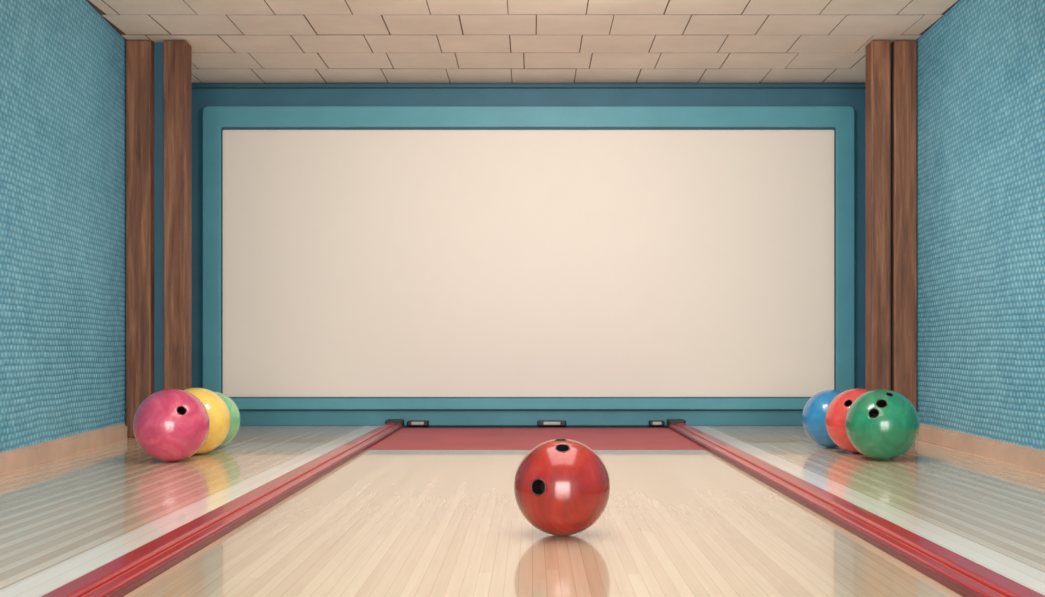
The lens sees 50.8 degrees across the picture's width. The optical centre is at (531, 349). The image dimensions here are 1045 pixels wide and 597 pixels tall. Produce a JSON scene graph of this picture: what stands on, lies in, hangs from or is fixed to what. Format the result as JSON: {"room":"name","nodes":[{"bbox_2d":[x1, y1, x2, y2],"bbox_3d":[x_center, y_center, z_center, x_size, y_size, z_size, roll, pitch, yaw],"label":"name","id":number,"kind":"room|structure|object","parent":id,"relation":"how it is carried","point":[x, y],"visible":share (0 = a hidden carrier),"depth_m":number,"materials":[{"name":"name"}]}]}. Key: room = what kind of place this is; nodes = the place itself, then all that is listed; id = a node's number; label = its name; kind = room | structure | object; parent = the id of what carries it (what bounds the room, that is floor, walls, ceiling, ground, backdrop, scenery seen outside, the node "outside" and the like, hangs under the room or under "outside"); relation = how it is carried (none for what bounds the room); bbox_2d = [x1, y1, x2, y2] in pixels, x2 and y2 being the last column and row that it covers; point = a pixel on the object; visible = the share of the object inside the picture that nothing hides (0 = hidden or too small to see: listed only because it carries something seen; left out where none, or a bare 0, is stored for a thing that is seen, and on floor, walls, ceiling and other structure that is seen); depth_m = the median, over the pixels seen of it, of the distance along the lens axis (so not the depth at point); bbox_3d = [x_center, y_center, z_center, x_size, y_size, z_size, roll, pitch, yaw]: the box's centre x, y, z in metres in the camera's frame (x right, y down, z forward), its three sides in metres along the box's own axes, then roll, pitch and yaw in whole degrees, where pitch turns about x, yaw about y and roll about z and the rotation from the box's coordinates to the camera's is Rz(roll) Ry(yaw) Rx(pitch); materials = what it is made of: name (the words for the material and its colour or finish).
{"room":"sports facility","nodes":[
{"label":"sports facility","id":0,"kind":"room"},
{"bbox_2d":[0,0,125,451],"bbox_3d":[-2.085,-0.620,3.150,0.100,2.300,8.344,0,0,-5],"label":"wall","id":1,"kind":"structure","parent":0,"point":[63,65],"depth_m":5.18,"materials":[{"name":"teal fabric"}]},
{"bbox_2d":[0,423,126,474],"bbox_3d":[-1.970,0.458,2.610,0.030,0.085,7.253,0,0,-5],"label":"baseboard","id":2,"kind":"structure","parent":1,"relation":"attached to","point":[12,460],"depth_m":5.07,"materials":[{"name":"brown wood"}]},
{"bbox_2d":[86,0,959,82],"bbox_3d":[-0.085,-1.809,4.000,4.864,0.081,6.800,0,0,0],"label":"ceiling","id":3,"kind":"structure","parent":0,"point":[231,41],"depth_m":6.21,"materials":[{"name":"beige tile"}]},
{"bbox_2d":[192,83,865,427],"bbox_3d":[-0.085,-0.620,7.350,4.864,2.300,0.100,0,0,0],"label":"wall","id":4,"kind":"structure","parent":0,"point":[855,98],"depth_m":7.30,"materials":[{"name":"teal paint"}]},
{"bbox_2d":[239,410,802,425],"bbox_3d":[-0.085,0.450,7.287,4.644,0.100,0.025,0,0,0],"label":"trim","id":5,"kind":"structure","parent":4,"relation":"attached to","point":[247,417],"depth_m":7.27,"materials":[{"name":"teal paint"}]},
{"bbox_2d":[203,106,853,409],"bbox_3d":[-0.023,-0.607,7.270,4.294,1.998,0.060,0,0,0],"label":"projection screen","id":6,"kind":"object","parent":4,"relation":"attached to","point":[355,257],"visible":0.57,"depth_m":7.27,"materials":[{"name":"beige fabric"}]},
{"bbox_2d":[192,84,865,87],"bbox_3d":[-0.085,-1.748,7.285,4.644,0.025,0.030,0,0,0],"label":"trim","id":7,"kind":"structure","parent":4,"relation":"attached to","point":[193,85],"depth_m":7.27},
{"bbox_2d":[917,0,1044,449],"bbox_3d":[2.102,-0.620,3.150,0.100,2.300,8.314,0,0,3],"label":"wall","id":8,"kind":"structure","parent":0,"point":[981,65],"depth_m":5.26,"materials":[{"name":"teal fabric"}]},
{"bbox_2d":[890,43,890,389],"bbox_3d":[2.052,-0.632,6.340,0.018,2.264,0.040,0,0,0],"label":"trim","id":9,"kind":"structure","parent":8,"relation":"attached to","point":[890,43],"depth_m":6.32,"materials":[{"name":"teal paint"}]},
{"bbox_2d":[917,423,1044,472],"bbox_3d":[2.012,0.458,2.610,0.030,0.085,7.229,0,0,3],"label":"baseboard","id":10,"kind":"structure","parent":8,"relation":"attached to","point":[1019,455],"depth_m":5.12,"materials":[{"name":"brown wood"}]},
{"bbox_3d":[-0.085,0.575,3.200,4.864,0.090,8.400,0,0,0],"label":"floor","id":11,"kind":"structure","parent":0,"visible":0},
{"bbox_2d":[0,426,379,596],"bbox_3d":[-1.681,0.515,3.150,1.470,0.030,8.300,0,0,0],"label":"lane","id":12,"kind":"object","parent":11,"relation":"on","point":[63,519],"visible":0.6,"depth_m":3.78,"materials":[{"name":"brown wood"}]},
{"bbox_2d":[126,40,153,437],"bbox_3d":[-2.243,-0.632,6.320,0.143,2.264,0.120,0,0,0],"label":"wood post","id":13,"kind":"object","parent":12,"relation":"on","point":[139,53],"visible":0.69,"depth_m":6.26,"materials":[{"name":"brown wood"}]},
{"bbox_2d":[154,43,162,392],"bbox_3d":[-2.135,-0.632,6.340,0.069,2.264,0.040,0,0,0],"label":"trim","id":14,"kind":"structure","parent":12,"relation":"on","point":[158,47],"depth_m":6.32,"materials":[{"name":"teal paint"}]},
{"bbox_2d":[133,388,209,461],"bbox_3d":[-1.614,0.336,4.930,0.327,0.327,0.327,0,0,22],"label":"ball","id":15,"kind":"object","parent":12,"relation":"on","point":[170,425],"visible":1,"depth_m":4.82,"materials":[{"name":"plastic"}]},
{"bbox_2d":[163,40,191,389],"bbox_3d":[-2.036,-0.632,6.320,0.128,2.264,0.120,0,0,0],"label":"wood post","id":16,"kind":"object","parent":12,"relation":"on","point":[177,54],"visible":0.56,"depth_m":6.26,"materials":[{"name":"brown wood"}]},
{"bbox_2d":[185,388,230,454],"bbox_3d":[-1.608,0.340,5.265,0.320,0.320,0.320,0,0,23],"label":"ball","id":17,"kind":"object","parent":12,"relation":"on","point":[217,409],"visible":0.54,"depth_m":5.20,"materials":[{"name":"plastic"}]},
{"bbox_2d":[215,392,239,447],"bbox_3d":[-1.630,0.355,5.585,0.289,0.289,0.289,0,0,26],"label":"ball","id":18,"kind":"object","parent":12,"relation":"on","point":[233,409],"visible":0.29,"depth_m":5.55,"materials":[{"name":"plastic"}]},
{"bbox_2d":[41,419,403,596],"bbox_3d":[-0.887,0.485,3.085,0.115,0.070,8.170,0,0,0],"label":"rail","id":19,"kind":"object","parent":11,"relation":"on","point":[119,577],"visible":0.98,"depth_m":2.88,"materials":[{"name":"red plastic"}]},
{"bbox_2d":[123,426,962,596],"bbox_3d":[0.022,0.515,3.150,1.703,0.030,8.300,0,0,0],"label":"lane","id":20,"kind":"object","parent":11,"relation":"on","point":[423,511],"visible":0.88,"depth_m":2.87,"materials":[{"name":"brown wood"}]},
{"bbox_2d":[407,420,428,425],"bbox_3d":[-0.750,0.482,7.235,0.140,0.035,0.070,0,0,0],"label":"block","id":21,"kind":"object","parent":20,"relation":"on","point":[410,422],"visible":1,"depth_m":7.22,"materials":[{"name":"grey plastic"}]},
{"bbox_2d":[537,420,565,425],"bbox_3d":[0.130,0.482,7.235,0.190,0.035,0.070,0,0,0],"label":"block","id":22,"kind":"object","parent":20,"relation":"on","point":[539,422],"visible":1,"depth_m":7.22,"materials":[{"name":"grey plastic"}]},
{"bbox_2d":[514,439,609,535],"bbox_3d":[0.081,0.370,2.973,0.259,0.260,0.260,0,0,24],"label":"ball","id":23,"kind":"object","parent":20,"relation":"on","point":[562,486],"visible":1,"depth_m":2.88,"materials":[{"name":"plastic"}]},
{"bbox_2d":[649,420,663,425],"bbox_3d":[0.820,0.482,7.235,0.100,0.035,0.070,0,0,0],"label":"block","id":24,"kind":"object","parent":20,"relation":"on","point":[651,422],"visible":1,"depth_m":7.22,"materials":[{"name":"grey plastic"}]},
{"bbox_2d":[667,419,1044,596],"bbox_3d":[0.932,0.485,3.085,0.115,0.070,8.170,0,0,0],"label":"rail","id":25,"kind":"object","parent":11,"relation":"on","point":[963,576],"visible":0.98,"depth_m":2.90,"materials":[{"name":"red plastic"}]},
{"bbox_2d":[692,426,1044,594],"bbox_3d":[1.619,0.515,3.150,1.255,0.030,8.300,0,0,0],"label":"lane","id":26,"kind":"object","parent":11,"relation":"on","point":[988,512],"visible":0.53,"depth_m":3.94,"materials":[{"name":"brown wood"}]},
{"bbox_2d":[802,390,841,447],"bbox_3d":[1.535,0.352,5.635,0.296,0.296,0.296,0,0,24],"label":"ball","id":27,"kind":"object","parent":26,"relation":"on","point":[814,411],"visible":0.48,"depth_m":5.56,"materials":[{"name":"plastic"}]},
{"bbox_2d":[825,388,869,452],"bbox_3d":[1.581,0.343,5.325,0.314,0.314,0.314,0,0,26],"label":"ball","id":28,"kind":"object","parent":26,"relation":"on","point":[835,417],"visible":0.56,"depth_m":5.26,"materials":[{"name":"plastic"}]},
{"bbox_2d":[866,40,889,390],"bbox_3d":[1.987,-0.632,6.320,0.110,2.264,0.120,0,0,0],"label":"wood post","id":29,"kind":"object","parent":26,"relation":"on","point":[877,51],"visible":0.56,"depth_m":6.26,"materials":[{"name":"brown wood"}]},
{"bbox_2d":[845,389,919,459],"bbox_3d":[1.591,0.339,5.000,0.322,0.322,0.322,0,0,27],"label":"ball","id":30,"kind":"object","parent":26,"relation":"on","point":[880,424],"visible":1,"depth_m":4.89,"materials":[{"name":"plastic"}]},
{"bbox_2d":[891,40,916,410],"bbox_3d":[2.127,-0.632,6.320,0.130,2.264,0.120,0,0,0],"label":"wood post","id":31,"kind":"object","parent":26,"relation":"on","point":[903,52],"visible":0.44,"depth_m":6.26,"materials":[{"name":"brown wood"}]}
]}

